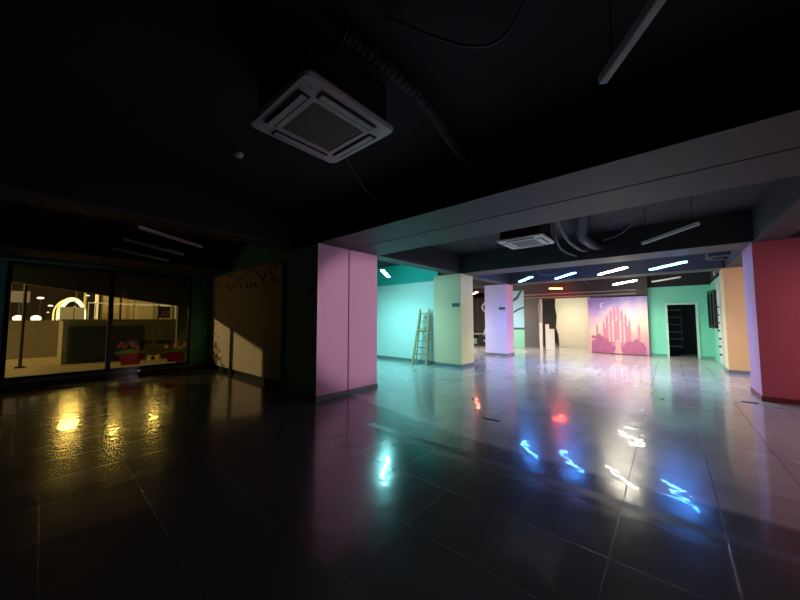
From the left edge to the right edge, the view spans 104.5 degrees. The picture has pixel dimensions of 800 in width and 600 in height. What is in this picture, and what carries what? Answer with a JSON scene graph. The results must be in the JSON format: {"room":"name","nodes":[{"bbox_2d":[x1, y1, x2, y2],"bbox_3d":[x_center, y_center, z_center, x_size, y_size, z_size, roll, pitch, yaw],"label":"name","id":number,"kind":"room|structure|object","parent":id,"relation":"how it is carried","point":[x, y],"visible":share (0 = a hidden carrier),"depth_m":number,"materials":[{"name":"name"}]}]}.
{"room":"empty children's play center","nodes":[
{"label":"empty children's play center","id":0,"kind":"room"},
{"bbox_2d":[6,320,58,359],"bbox_3d":[-15.630,1.367,9.840,0.200,1.420,6.500,-3,-5,41],"label":"wall","id":1,"kind":"structure","parent":0,"point":[40,336],"depth_m":11.73,"materials":[{"name":"beige paint"}]},
{"bbox_2d":[5,357,173,377],"bbox_3d":[-10.050,2.178,10.581,7.600,0.120,21.000,-3,-5,41],"label":"floor","id":2,"kind":"structure","parent":0,"point":[44,365],"depth_m":9.77,"materials":[{"name":"tile"}]},
{"bbox_2d":[14,284,27,368],"bbox_3d":[-11.427,0.593,9.394,0.200,2.900,0.200,-3,-5,41],"label":"post","id":3,"kind":"object","parent":2,"relation":"on","point":[25,289],"visible":0.76,"depth_m":9.36,"materials":[{"name":"brown"}]},
{"bbox_2d":[57,319,175,364],"bbox_3d":[-9.912,1.576,13.646,3.430,1.460,6.950,-3,-5,41],"label":"reception counter","id":4,"kind":"object","parent":2,"relation":"on","point":[79,340],"visible":0.56,"depth_m":10.78,"materials":[{"name":"beige"}]},
{"bbox_2d":[87,302,175,318],"bbox_3d":[-9.787,0.418,11.454,0.040,0.580,2.500,-3,-5,41],"label":"handrail","id":5,"kind":"object","parent":4,"relation":"on","point":[136,304],"visible":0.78,"depth_m":11.37,"materials":[{"name":"beige metal"}]},
{"bbox_2d":[158,306,169,318],"bbox_3d":[-9.404,0.513,12.348,0.063,0.500,0.380,-3,-5,41],"label":"street sign","id":6,"kind":"object","parent":4,"relation":"on","point":[163,312],"visible":0.98,"depth_m":12.32,"materials":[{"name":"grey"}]},
{"bbox_2d":[12,265,188,362],"bbox_3d":[-8.397,0.183,7.676,0.140,3.500,7.800,-3,-5,41],"label":"wall","id":7,"kind":"structure","parent":0,"point":[168,290],"depth_m":8.54,"materials":[{"name":"black paint"}]},
{"bbox_2d":[12,281,178,305],"bbox_3d":[-8.882,-0.417,7.153,0.160,0.927,6.320,-3,-5,41],"label":"trim","id":8,"kind":"structure","parent":7,"relation":"attached to","point":[12,281],"depth_m":7.98,"materials":[{"name":"brown metal"}]},
{"bbox_2d":[0,255,213,381],"bbox_3d":[-8.545,0.159,6.481,0.200,3.400,8.600,-3,-5,41],"label":"wall","id":9,"kind":"structure","parent":0,"point":[201,287],"depth_m":9.13,"materials":[{"name":"green paint"}]},
{"bbox_2d":[0,261,194,384],"bbox_3d":[-7.222,0.539,7.788,0.260,2.600,3.580,-3,-5,41],"label":"window","id":10,"kind":"structure","parent":9,"relation":"in","point":[107,369],"depth_m":7.64,"materials":[{"name":"black metal"}]},
{"bbox_2d":[115,341,145,365],"bbox_3d":[-7.005,1.373,8.066,0.012,0.629,0.620,-3,-5,41],"label":"sticker","id":11,"kind":"object","parent":10,"relation":"attached to","point":[129,357],"visible":1,"depth_m":8.06,"materials":[{"name":"brown plastic"}]},
{"bbox_2d":[118,353,142,365],"bbox_3d":[-7.008,1.539,8.058,0.003,0.298,0.500,-3,-5,41],"label":"print","id":12,"kind":"object","parent":11,"relation":"attached to","point":[125,358],"depth_m":8.04,"materials":[{"name":"brown"}]},
{"bbox_2d":[115,348,145,354],"bbox_3d":[-7.006,1.325,8.070,0.002,0.157,0.620,-3,-5,41],"label":"print","id":13,"kind":"object","parent":11,"relation":"attached to","point":[129,352],"depth_m":8.08,"materials":[{"name":"green paint"}]},
{"bbox_2d":[117,341,143,348],"bbox_3d":[-7.013,1.178,8.065,0.007,0.238,0.552,-3,-5,41],"label":"print","id":14,"kind":"object","parent":11,"relation":"attached to","point":[121,345],"depth_m":8.07,"materials":[{"name":"red"}]},
{"bbox_2d":[125,339,170,350],"bbox_3d":[-6.771,1.208,8.348,0.005,0.315,0.992,-3,-5,41],"label":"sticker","id":15,"kind":"object","parent":10,"relation":"attached to","point":[156,341],"visible":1,"depth_m":8.39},
{"bbox_2d":[146,354,160,361],"bbox_3d":[-6.700,1.579,8.411,0.005,0.200,0.320,-3,-5,41],"label":"sticker","id":16,"kind":"object","parent":10,"relation":"attached to","point":[149,357],"visible":1,"depth_m":8.39,"materials":[{"name":"yellow"}]},
{"bbox_2d":[163,342,186,361],"bbox_3d":[-6.376,1.467,8.787,0.012,0.551,0.570,-3,-5,41],"label":"sticker","id":17,"kind":"object","parent":10,"relation":"attached to","point":[172,355],"visible":1,"depth_m":8.79,"materials":[{"name":"brown"}]},
{"bbox_2d":[165,352,183,361],"bbox_3d":[-6.380,1.607,8.781,0.003,0.269,0.460,-3,-5,41],"label":"print","id":18,"kind":"object","parent":17,"relation":"attached to","point":[171,356],"depth_m":8.77,"materials":[{"name":"brown"}]},
{"bbox_2d":[163,348,186,352],"bbox_3d":[-6.378,1.414,8.791,0.002,0.142,0.570,-3,-5,41],"label":"print","id":19,"kind":"object","parent":17,"relation":"attached to","point":[172,350],"depth_m":8.79,"materials":[{"name":"green paint"}]},
{"bbox_2d":[164,342,185,347],"bbox_3d":[-6.378,1.289,8.793,0.007,0.196,0.520,-3,-5,41],"label":"print","id":20,"kind":"object","parent":17,"relation":"attached to","point":[179,344],"depth_m":8.85,"materials":[{"name":"orange"}]},
{"bbox_2d":[0,362,209,388],"bbox_3d":[-8.525,1.772,6.229,0.025,0.150,8.395,-3,-5,41],"label":"baseboard","id":21,"kind":"structure","parent":9,"relation":"attached to","point":[197,365],"depth_m":7.58,"materials":[{"name":"stone"}]},
{"bbox_2d":[0,213,231,275],"bbox_3d":[-7.990,-1.277,5.951,1.450,0.600,8.395,-3,-5,41],"label":"trim","id":22,"kind":"structure","parent":9,"relation":"attached to","point":[20,236],"depth_m":6.75,"materials":[{"name":"black paint"}]},
{"bbox_2d":[214,244,288,381],"bbox_3d":[-3.891,0.249,8.016,4.820,3.400,0.180,-3,-5,41],"label":"wall","id":23,"kind":"structure","parent":0,"point":[248,256],"depth_m":7.21,"materials":[{"name":"green paint"}]},
{"bbox_2d":[209,261,283,381],"bbox_3d":[-4.140,0.511,8.028,4.326,2.621,0.044,-3,-5,41],"label":"board","id":24,"kind":"object","parent":23,"relation":"attached to","point":[246,316],"visible":1,"depth_m":7.65,"materials":[{"name":"brown wood"}]},
{"bbox_2d":[212,353,217,363],"bbox_3d":[-5.419,1.688,9.050,0.520,0.340,0.003,-3,-5,41],"label":"print","id":25,"kind":"object","parent":24,"relation":"attached to","point":[214,355],"depth_m":9.03,"materials":[{"name":"black"}]},
{"bbox_2d":[210,323,220,358],"bbox_3d":[-5.405,1.203,9.066,0.935,1.050,0.011,-3,-5,41],"label":"print","id":26,"kind":"object","parent":24,"relation":"attached to","point":[215,328],"depth_m":9.07,"materials":[{"name":"brown paint"}]},
{"bbox_2d":[212,261,282,292],"bbox_3d":[-4.138,-0.531,8.070,4.290,0.536,0.014,-3,-5,41],"label":"print","id":27,"kind":"object","parent":24,"relation":"attached to","point":[269,275],"depth_m":7.70,"materials":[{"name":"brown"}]},
{"bbox_2d":[210,364,286,388],"bbox_3d":[-3.957,1.877,7.838,4.820,0.130,0.025,-3,-5,41],"label":"baseboard","id":28,"kind":"structure","parent":23,"relation":"attached to","point":[281,384],"depth_m":7.48,"materials":[{"name":"stone"}]},
{"bbox_2d":[0,344,799,599],"bbox_3d":[3.603,1.883,6.037,18.600,0.120,24.000,-3,-5,41],"label":"floor","id":29,"kind":"structure","parent":0,"point":[208,483],"depth_m":2.72,"materials":[{"name":"tile"}]},
{"bbox_2d":[286,243,348,401],"bbox_3d":[-1.628,0.416,6.124,1.024,2.830,0.729,-3,-5,41],"label":"pillar","id":30,"kind":"structure","parent":29,"relation":"on","point":[317,346],"depth_m":5.80,"materials":[{"name":"pink paint"}]},
{"bbox_2d":[347,250,377,393],"bbox_3d":[-1.127,0.451,6.697,1.029,2.830,0.794,-3,-5,41],"label":"pillar","id":31,"kind":"structure","parent":29,"relation":"on","point":[362,267],"depth_m":6.33,"materials":[{"name":"pink paint"}]},
{"bbox_2d":[411,309,429,364],"bbox_3d":[0.682,1.181,10.056,0.547,1.798,0.355,-2,-4,24],"label":"step ladder","id":32,"kind":"object","parent":29,"relation":"on","point":[427,355],"visible":0.98,"depth_m":10.03,"materials":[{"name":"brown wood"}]},
{"bbox_2d":[434,274,474,367],"bbox_3d":[1.718,0.647,9.917,1.004,2.830,0.794,-3,-5,41],"label":"pillar","id":33,"kind":"structure","parent":29,"relation":"on","point":[453,326],"depth_m":9.60,"materials":[{"name":"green paint"}]},
{"bbox_2d":[474,333,483,345],"bbox_3d":[4.106,2.153,16.891,0.790,0.680,0.480,-3,-5,41],"label":"base cabinet","id":34,"kind":"object","parent":29,"relation":"on","point":[479,341],"visible":0.56,"depth_m":16.61,"materials":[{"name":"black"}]},
{"bbox_2d":[473,296,485,345],"bbox_3d":[3.897,1.194,17.742,3.600,2.700,0.140,-3,-5,41],"label":"wall","id":35,"kind":"structure","parent":29,"relation":"on","point":[478,302],"depth_m":17.31,"materials":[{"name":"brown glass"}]},
{"bbox_2d":[484,284,514,355],"bbox_3d":[4.085,0.819,12.743,0.914,2.830,0.774,-3,-5,41],"label":"pillar","id":36,"kind":"structure","parent":29,"relation":"on","point":[499,324],"depth_m":12.45,"materials":[{"name":"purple paint"}]},
{"bbox_2d":[513,290,524,347],"bbox_3d":[5.850,0.986,16.036,1.300,2.900,0.055,-3,-5,41],"label":"panel","id":37,"kind":"object","parent":29,"relation":"on","point":[518,296],"visible":0.28,"depth_m":15.81,"materials":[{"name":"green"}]},
{"bbox_2d":[513,291,523,329],"bbox_3d":[5.833,0.536,16.044,1.300,2.000,0.005,-3,-5,41],"label":"print","id":38,"kind":"object","parent":37,"relation":"attached to","point":[518,296],"depth_m":15.84,"materials":[{"name":"white paper"}]},
{"bbox_2d":[524,299,543,348],"bbox_3d":[6.647,0.982,15.420,0.674,2.830,0.764,-3,-5,41],"label":"pillar","id":39,"kind":"structure","parent":29,"relation":"on","point":[531,306],"depth_m":15.11,"materials":[{"name":"grey paint"}]},
{"bbox_2d":[539,299,542,348],"bbox_3d":[6.766,1.155,14.896,0.120,2.420,0.080,-3,-5,41],"label":"post","id":40,"kind":"object","parent":29,"relation":"on","point":[540,301],"visible":1,"depth_m":14.86,"materials":[{"name":"beige plastic"}]},
{"bbox_2d":[545,324,554,349],"bbox_3d":[7.106,1.752,14.670,0.400,1.200,0.100,-3,-5,41],"label":"boards","id":41,"kind":"object","parent":29,"relation":"on","point":[550,337],"visible":0.93,"depth_m":14.62,"materials":[{"name":"beige wood"}]},
{"bbox_2d":[555,297,589,347],"bbox_3d":[9.073,1.108,16.282,1.660,2.680,0.050,-3,-5,41],"label":"panel","id":42,"kind":"object","parent":29,"relation":"on","point":[572,325],"visible":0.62,"depth_m":16.25,"materials":[{"name":"beige paint"}]},
{"bbox_2d":[588,296,649,355],"bbox_3d":[9.012,1.047,12.864,2.040,2.340,0.054,-3,-5,41],"label":"wall mural","id":43,"kind":"object","parent":29,"relation":"on","point":[618,325],"visible":1,"depth_m":12.79,"materials":[{"name":"pink paint"}]},
{"bbox_2d":[608,317,624,341],"bbox_3d":[9.004,1.210,12.831,0.856,1.050,0.010,-3,-5,41],"label":"print","id":44,"kind":"object","parent":43,"relation":"attached to","point":[616,325],"depth_m":12.85,"materials":[{"name":"pink"}]},
{"bbox_2d":[596,304,640,346],"bbox_3d":[9.008,1.081,12.842,1.508,1.810,0.007,-3,-5,41],"label":"print","id":45,"kind":"object","parent":43,"relation":"attached to","point":[617,325],"depth_m":12.81},
{"bbox_2d":[615,339,622,353],"bbox_3d":[9.006,1.909,12.787,0.300,0.590,0.002,-3,-5,41],"label":"print","id":46,"kind":"object","parent":43,"relation":"attached to","point":[618,342],"depth_m":12.77,"materials":[{"name":"pink"}]},
{"bbox_2d":[592,334,646,354],"bbox_3d":[8.998,1.812,12.799,1.840,0.784,0.009,-3,-5,41],"label":"print","id":47,"kind":"object","parent":43,"relation":"attached to","point":[635,344],"depth_m":12.73},
{"bbox_2d":[667,307,683,354],"bbox_3d":[11.405,1.265,12.955,0.600,1.950,0.400,-3,-5,41],"label":"storage shelf","id":48,"kind":"object","parent":29,"relation":"on","point":[681,331],"visible":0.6,"depth_m":12.76,"materials":[{"name":"grey metal"}]},
{"bbox_2d":[719,267,749,374],"bbox_3d":[9.436,0.539,8.306,1.064,2.830,0.764,-3,-5,41],"label":"pillar","id":49,"kind":"structure","parent":29,"relation":"on","point":[732,291],"depth_m":8.26,"materials":[{"name":"paint"}]},
{"bbox_2d":[742,238,799,405],"bbox_3d":[7.087,0.373,5.577,1.034,2.830,0.994,-3,-5,41],"label":"pillar","id":50,"kind":"structure","parent":29,"relation":"on","point":[771,269],"depth_m":5.41,"materials":[{"name":"paint"}]},
{"bbox_2d":[0,0,799,275],"bbox_3d":[3.524,-1.667,6.322,18.800,0.200,24.000,-3,-5,41],"label":"ceiling","id":51,"kind":"structure","parent":0,"point":[165,90],"depth_m":2.51,"materials":[{"name":"black paint"}]},
{"bbox_2d":[111,220,168,261],"bbox_3d":[-5.381,-1.230,6.499,0.044,0.630,1.280,0,-4,5],"label":"tube light","id":52,"kind":"object","parent":51,"relation":"hanging from","point":[112,248],"visible":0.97,"depth_m":6.32,"materials":[{"name":"grey plastic"}]},
{"bbox_2d":[0,136,301,250],"bbox_3d":[-4.760,-1.475,3.042,0.450,0.570,8.220,-3,-5,41],"label":"ceiling beam","id":53,"kind":"structure","parent":51,"relation":"attached to","point":[30,174],"depth_m":4.09,"materials":[{"name":"grey paint"}]},
{"bbox_2d":[121,222,183,255],"bbox_3d":[-4.572,-1.273,5.824,0.045,0.630,1.280,0,-4,5],"label":"tube light","id":54,"kind":"object","parent":51,"relation":"hanging from","point":[122,238],"visible":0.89,"depth_m":5.67,"materials":[{"name":"grey"}]},
{"bbox_2d":[137,225,202,247],"bbox_3d":[-3.759,-1.315,5.167,0.045,0.630,1.280,0,-4,5],"label":"tube light","id":55,"kind":"object","parent":51,"relation":"hanging from","point":[139,227],"visible":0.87,"depth_m":5.00,"materials":[{"name":"grey plastic"}]},
{"bbox_2d":[232,150,243,158],"bbox_3d":[-1.890,-1.698,3.614,0.120,0.060,0.120,-3,-5,41],"label":"smoke detector","id":56,"kind":"object","parent":51,"relation":"attached to","point":[237,154],"visible":1,"depth_m":3.58,"materials":[{"name":"white plastic"}]},
{"bbox_2d":[250,23,392,162],"bbox_3d":[-0.631,-1.585,2.540,0.847,0.422,0.847,-3,-5,41],"label":"air conditioner","id":57,"kind":"object","parent":51,"relation":"attached to","point":[315,98],"visible":1,"depth_m":2.33,"materials":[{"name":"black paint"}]},
{"bbox_2d":[282,103,361,150],"bbox_3d":[-0.631,-1.394,2.529,0.458,0.012,0.458,-3,-5,41],"label":"grille","id":58,"kind":"object","parent":57,"relation":"attached to","point":[315,124],"depth_m":2.51,"materials":[{"name":"beige plastic"}]},
{"bbox_2d":[345,157,395,202],"bbox_3d":[-0.477,-1.551,3.914,0.258,0.299,1.253,-2,-4,30],"label":"cable","id":59,"kind":"object","parent":51,"relation":"hanging from","point":[346,157],"visible":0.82,"depth_m":4.06,"materials":[{"name":"grey plastic"}]},
{"bbox_2d":[381,269,389,276],"bbox_3d":[-0.424,-1.070,9.173,0.090,0.630,1.300,0,-4,5],"label":"tube light","id":60,"kind":"object","parent":51,"relation":"hanging from","point":[383,271],"visible":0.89,"depth_m":8.97,"materials":[{"name":"grey plastic"}]},
{"bbox_2d":[337,22,472,169],"bbox_3d":[0.252,-1.675,2.803,0.211,0.199,2.018,-3,-4,36],"label":"hose","id":61,"kind":"object","parent":51,"relation":"attached to","point":[349,37],"visible":1,"depth_m":2.39,"materials":[{"name":"black plastic"}]},
{"bbox_2d":[377,246,459,274],"bbox_3d":[0.824,-1.142,8.514,0.350,0.570,4.380,-3,-5,41],"label":"trim","id":62,"kind":"structure","parent":51,"relation":"attached to","point":[431,258],"depth_m":8.20,"materials":[{"name":"grey paint"}]},
{"bbox_2d":[384,0,525,47],"bbox_3d":[0.350,-1.748,2.007,0.887,0.142,0.216,-1,-4,10],"label":"cable","id":63,"kind":"object","parent":51,"relation":"hanging from","point":[386,18],"visible":1,"depth_m":2.02,"materials":[{"name":"grey plastic"}]},
{"bbox_2d":[473,273,508,284],"bbox_3d":[3.208,-0.975,11.260,0.350,0.570,2.900,-3,-5,41],"label":"trim","id":64,"kind":"structure","parent":51,"relation":"attached to","point":[503,278],"depth_m":11.40,"materials":[{"name":"grey paint"}]},
{"bbox_2d":[518,273,532,281],"bbox_3d":[4.231,-0.994,10.480,0.090,0.630,1.300,0,-4,5],"label":"tube light","id":65,"kind":"object","parent":51,"relation":"hanging from","point":[530,276],"visible":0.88,"depth_m":10.36,"materials":[{"name":"grey plastic"}]},
{"bbox_2d":[497,223,554,248],"bbox_3d":[2.602,-1.358,6.414,0.900,0.402,0.900,-3,-5,41],"label":"air conditioner","id":66,"kind":"object","parent":51,"relation":"attached to","point":[538,235],"visible":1,"depth_m":6.20,"materials":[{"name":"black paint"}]},
{"bbox_2d":[511,239,540,246],"bbox_3d":[2.602,-1.178,6.403,0.486,0.012,0.486,-3,-5,41],"label":"grille","id":67,"kind":"object","parent":66,"relation":"attached to","point":[531,242],"depth_m":6.42,"materials":[{"name":"beige plastic"}]},
{"bbox_2d":[302,26,799,249],"bbox_3d":[3.188,-1.544,2.062,13.750,0.570,0.705,-3,-5,41],"label":"beam","id":68,"kind":"structure","parent":51,"relation":"attached to","point":[743,103],"depth_m":2.81,"materials":[{"name":"grey paint"}]},
{"bbox_2d":[550,222,576,255],"bbox_3d":[3.519,-1.288,6.654,0.076,0.509,1.955,-3,-5,42],"label":"cable","id":69,"kind":"object","parent":51,"relation":"hanging from","point":[552,225],"visible":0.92,"depth_m":6.31,"materials":[{"name":"grey plastic"}]},
{"bbox_2d":[555,272,575,278],"bbox_3d":[5.111,-1.048,9.625,0.090,0.630,1.300,0,-4,5],"label":"tube light","id":70,"kind":"object","parent":51,"relation":"hanging from","point":[570,273],"visible":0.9,"depth_m":9.52,"materials":[{"name":"grey plastic"}]},
{"bbox_2d":[556,221,589,251],"bbox_3d":[3.530,-1.339,6.390,0.173,0.433,2.358,-3,-5,44],"label":"hose","id":71,"kind":"object","parent":51,"relation":"hanging from","point":[560,226],"visible":0.86,"depth_m":6.34,"materials":[{"name":"grey plastic"}]},
{"bbox_2d":[349,147,799,255],"bbox_3d":[3.687,-1.509,2.638,13.750,0.570,0.770,-3,-5,41],"label":"ceiling beam","id":72,"kind":"structure","parent":51,"relation":"attached to","point":[785,163],"depth_m":3.53,"materials":[{"name":"grey paint"}]},
{"bbox_2d":[576,215,604,249],"bbox_3d":[3.789,-1.369,6.255,0.397,0.397,2.318,-3,-5,39],"label":"flexible duct","id":73,"kind":"object","parent":51,"relation":"hanging from","point":[583,237],"visible":0.91,"depth_m":6.20,"materials":[{"name":"grey"}]},
{"bbox_2d":[473,253,722,287],"bbox_3d":[4.519,-0.899,12.504,11.760,0.570,0.700,-3,-5,41],"label":"trim","id":74,"kind":"structure","parent":51,"relation":"attached to","point":[696,262],"depth_m":9.94,"materials":[{"name":"grey paint"}]},
{"bbox_2d":[460,210,753,275],"bbox_3d":[4.349,-1.190,7.797,5.920,0.570,0.850,-3,-5,41],"label":"beam","id":75,"kind":"structure","parent":51,"relation":"attached to","point":[730,231],"depth_m":6.76,"materials":[{"name":"grey paint"}]},
{"bbox_2d":[598,265,627,274],"bbox_3d":[5.925,-1.107,8.685,0.090,0.630,1.250,0,-4,5],"label":"tube light","id":76,"kind":"object","parent":51,"relation":"hanging from","point":[623,267],"visible":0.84,"depth_m":8.51,"materials":[{"name":"grey plastic"}]},
{"bbox_2d":[613,277,636,284],"bbox_3d":[8.250,-0.941,11.417,0.090,0.630,1.280,0,-4,5],"label":"tube light","id":77,"kind":"object","parent":51,"relation":"hanging from","point":[633,277],"visible":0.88,"depth_m":11.25,"materials":[{"name":"grey plastic"}]},
{"bbox_2d":[603,203,654,240],"bbox_3d":[4.295,-1.425,5.942,0.085,0.305,1.585,0,-4,6],"label":"cable","id":78,"kind":"object","parent":51,"relation":"hanging from","point":[653,203],"visible":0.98,"depth_m":5.64,"materials":[{"name":"grey plastic"}]},
{"bbox_2d":[598,0,665,83],"bbox_3d":[1.066,-1.569,1.132,0.044,0.630,1.280,0,-4,7],"label":"tube light","id":79,"kind":"object","parent":51,"relation":"hanging from","point":[652,7],"visible":1,"depth_m":1.49,"materials":[{"name":"grey"}]},
{"bbox_2d":[652,276,680,281],"bbox_3d":[9.104,-0.990,10.631,0.045,0.630,1.280,0,-4,5],"label":"tube light","id":80,"kind":"object","parent":51,"relation":"hanging from","point":[679,276],"visible":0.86,"depth_m":10.50,"materials":[{"name":"grey plastic"}]},
{"bbox_2d":[649,260,687,269],"bbox_3d":[6.739,-1.160,7.839,0.090,0.630,1.150,0,-4,5],"label":"tube light","id":81,"kind":"object","parent":51,"relation":"hanging from","point":[682,261],"visible":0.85,"depth_m":7.68,"materials":[{"name":"grey plastic"}]},
{"bbox_2d":[641,199,699,244],"bbox_3d":[4.272,-1.335,4.970,0.045,0.630,1.150,0,-4,5],"label":"tube light","id":82,"kind":"object","parent":51,"relation":"hanging from","point":[695,224],"visible":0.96,"depth_m":4.82,"materials":[{"name":"grey"}]},
{"bbox_2d":[705,251,730,260],"bbox_3d":[8.104,-1.249,7.888,0.440,0.450,0.700,-3,-5,41],"label":"air conditioner","id":83,"kind":"object","parent":51,"relation":"hanging from","point":[715,256],"visible":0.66,"depth_m":7.72,"materials":[{"name":"grey"}]},
{"bbox_2d":[710,256,727,260],"bbox_3d":[8.111,-1.060,7.870,0.320,0.070,0.320,-3,-5,41],"label":"outlet","id":84,"kind":"object","parent":83,"relation":"attached to","point":[721,257],"depth_m":7.83,"materials":[{"name":"black"}]},
{"bbox_2d":[710,175,799,280],"bbox_3d":[7.808,-1.246,6.965,0.400,0.570,11.180,-3,-5,41],"label":"beam","id":85,"kind":"structure","parent":51,"relation":"attached to","point":[776,215],"depth_m":4.60,"materials":[{"name":"grey paint"}]},
{"bbox_2d":[787,230,799,238],"bbox_3d":[9.389,-1.455,3.604,6.400,0.570,0.900,-3,-5,41],"label":"trim","id":86,"kind":"structure","parent":51,"relation":"attached to","point":[797,234],"depth_m":5.28,"materials":[{"name":"grey paint"}]},
{"bbox_2d":[377,265,440,360],"bbox_3d":[-0.595,0.472,11.676,5.000,3.400,0.160,-3,-5,41],"label":"wall","id":87,"kind":"structure","parent":0,"point":[398,306],"depth_m":10.94,"materials":[{"name":"teal paint"}]},
{"bbox_2d":[377,355,433,363],"bbox_3d":[-0.722,2.119,11.563,4.820,0.100,0.025,-3,-5,41],"label":"baseboard","id":88,"kind":"structure","parent":87,"relation":"attached to","point":[378,356],"depth_m":10.85,"materials":[{"name":"grey stone"}]},
{"bbox_2d":[473,290,644,344],"bbox_3d":[8.840,0.812,17.331,11.840,3.400,0.200,-3,-5,41],"label":"wall","id":89,"kind":"structure","parent":0,"point":[548,305],"depth_m":17.54,"materials":[{"name":"brown paint"}]},
{"bbox_2d":[645,295,649,346],"bbox_3d":[10.847,0.574,13.516,0.100,3.400,2.550,-3,-5,41],"label":"wall","id":90,"kind":"structure","parent":0,"point":[645,295],"depth_m":12.51,"materials":[{"name":"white paint"}]},
{"bbox_2d":[647,271,714,356],"bbox_3d":[10.684,0.473,11.873,1.810,3.400,0.150,-3,-5,41],"label":"wall","id":91,"kind":"structure","parent":0,"point":[657,296],"depth_m":11.89,"materials":[{"name":"green paint"}]},
{"bbox_2d":[473,276,647,298],"bbox_3d":[6.087,-0.502,15.639,10.000,0.980,0.280,-3,-5,41],"label":"trim","id":92,"kind":"structure","parent":91,"relation":"attached to","point":[640,285],"depth_m":13.65,"materials":[{"name":"brown paint"}]},
{"bbox_2d":[524,289,635,295],"bbox_3d":[7.807,-0.321,13.890,4.430,0.056,0.088,-3,-5,41],"label":"rail","id":93,"kind":"object","parent":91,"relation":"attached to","point":[626,289],"visible":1,"depth_m":13.58,"materials":[{"name":"grey metal"}]},
{"bbox_2d":[524,293,635,298],"bbox_3d":[7.807,-0.171,13.881,4.430,0.056,0.088,-3,-5,41],"label":"rail","id":94,"kind":"object","parent":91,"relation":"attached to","point":[619,293],"visible":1,"depth_m":13.69,"materials":[{"name":"grey"}]},
{"bbox_2d":[665,302,700,358],"bbox_3d":[10.728,1.138,11.775,0.930,2.060,0.200,-3,-5,41],"label":"door frame","id":95,"kind":"structure","parent":91,"relation":"in","point":[691,303],"depth_m":11.65,"materials":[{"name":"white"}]},
{"bbox_2d":[651,353,714,358],"bbox_3d":[10.629,2.121,11.705,1.790,0.090,0.025,-3,-5,41],"label":"baseboard","id":96,"kind":"structure","parent":91,"relation":"attached to","point":[652,354],"depth_m":11.65,"materials":[{"name":"teal"}]},
{"bbox_2d":[667,304,697,352],"bbox_3d":[12.469,0.598,13.929,1.810,3.400,0.200,-3,-5,41],"label":"wall","id":97,"kind":"structure","parent":0,"point":[688,311],"depth_m":13.69,"materials":[{"name":"grey"}]},
{"bbox_2d":[710,276,724,366],"bbox_3d":[11.265,0.745,11.021,0.160,2.750,5.750,-3,-5,41],"label":"wall","id":98,"kind":"structure","parent":0,"point":[713,285],"depth_m":10.51,"materials":[{"name":"green paint"}]},
{"bbox_2d":[707,290,718,327],"bbox_3d":[10.223,0.301,10.066,0.170,1.220,0.840,-3,-4,35],"label":"picture frame","id":99,"kind":"object","parent":98,"relation":"attached to","point":[711,295],"visible":0.96,"depth_m":10.04,"materials":[{"name":"black metal"}]},
{"bbox_2d":[715,279,724,364],"bbox_3d":[9.750,0.665,9.458,0.070,2.520,0.800,-3,-5,41],"label":"hook rail","id":100,"kind":"object","parent":98,"relation":"attached to","point":[720,329],"visible":0.99,"depth_m":9.31,"materials":[{"name":"white"}]},
{"bbox_3d":[-30.128,3.724,32.556,51.600,0.150,70.000,-3,-5,41],"label":"floor","id":101,"kind":"structure","parent":0,"visible":0},
{"bbox_2d":[12,315,20,319],"bbox_3d":[-17.084,1.576,13.807,0.340,1.794,0.340,-3,-5,41],"label":"globe lamp","id":102,"kind":"object","parent":101,"relation":"on","point":[17,317],"visible":0.47,"depth_m":13.74,"materials":[{"name":"white glass"}]},
{"bbox_2d":[11,291,29,314],"bbox_3d":[-17.853,1.050,14.481,0.160,2.930,0.600,-3,-5,41],"label":"shop sign","id":103,"kind":"object","parent":101,"relation":"on","point":[16,296],"visible":0.5,"depth_m":14.50,"materials":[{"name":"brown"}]},
{"bbox_2d":[30,315,41,319],"bbox_3d":[-16.743,1.600,14.200,0.340,1.794,0.340,-3,-5,41],"label":"globe lamp","id":104,"kind":"object","parent":101,"relation":"on","point":[35,317],"visible":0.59,"depth_m":14.16,"materials":[{"name":"white glass"}]},
{"bbox_2d":[9,282,100,319],"bbox_3d":[-27.764,-1.544,21.546,2.000,9.000,10.000,-3,-5,41],"label":"building","id":105,"kind":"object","parent":101,"relation":"on","point":[52,296],"visible":0.02,"depth_m":22.39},
{"bbox_2d":[52,297,85,319],"bbox_3d":[-16.087,1.205,15.059,0.500,2.688,1.139,-3,-5,41],"label":"arch","id":106,"kind":"object","parent":101,"relation":"on","point":[64,312],"visible":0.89,"depth_m":14.94,"materials":[{"name":"gold metal"}]},
{"bbox_2d":[84,293,86,308],"bbox_3d":[-16.301,0.831,15.983,0.099,3.550,0.099,-3,-5,41],"label":"column","id":107,"kind":"structure","parent":101,"relation":"on","point":[85,294],"depth_m":16.01,"materials":[{"name":"brown"}]},
{"bbox_2d":[94,294,98,318],"bbox_3d":[-16.013,1.125,16.298,0.138,3.000,0.138,-3,-5,41],"label":"column","id":108,"kind":"structure","parent":101,"relation":"on","point":[96,296],"depth_m":16.31,"materials":[{"name":"brown"}]},
{"bbox_2d":[119,298,121,318],"bbox_3d":[-16.069,0.118,17.827,0.390,5.200,0.400,-3,-5,41],"label":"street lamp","id":109,"kind":"object","parent":101,"relation":"on","point":[120,305],"visible":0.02,"depth_m":17.77,"materials":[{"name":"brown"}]},
{"bbox_2d":[100,296,176,318],"bbox_3d":[-16.441,-0.055,21.501,1.050,6.000,6.100,-3,-5,41],"label":"building","id":110,"kind":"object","parent":101,"relation":"on","point":[128,311],"visible":0.1,"depth_m":19.89,"materials":[{"name":"yellow"}]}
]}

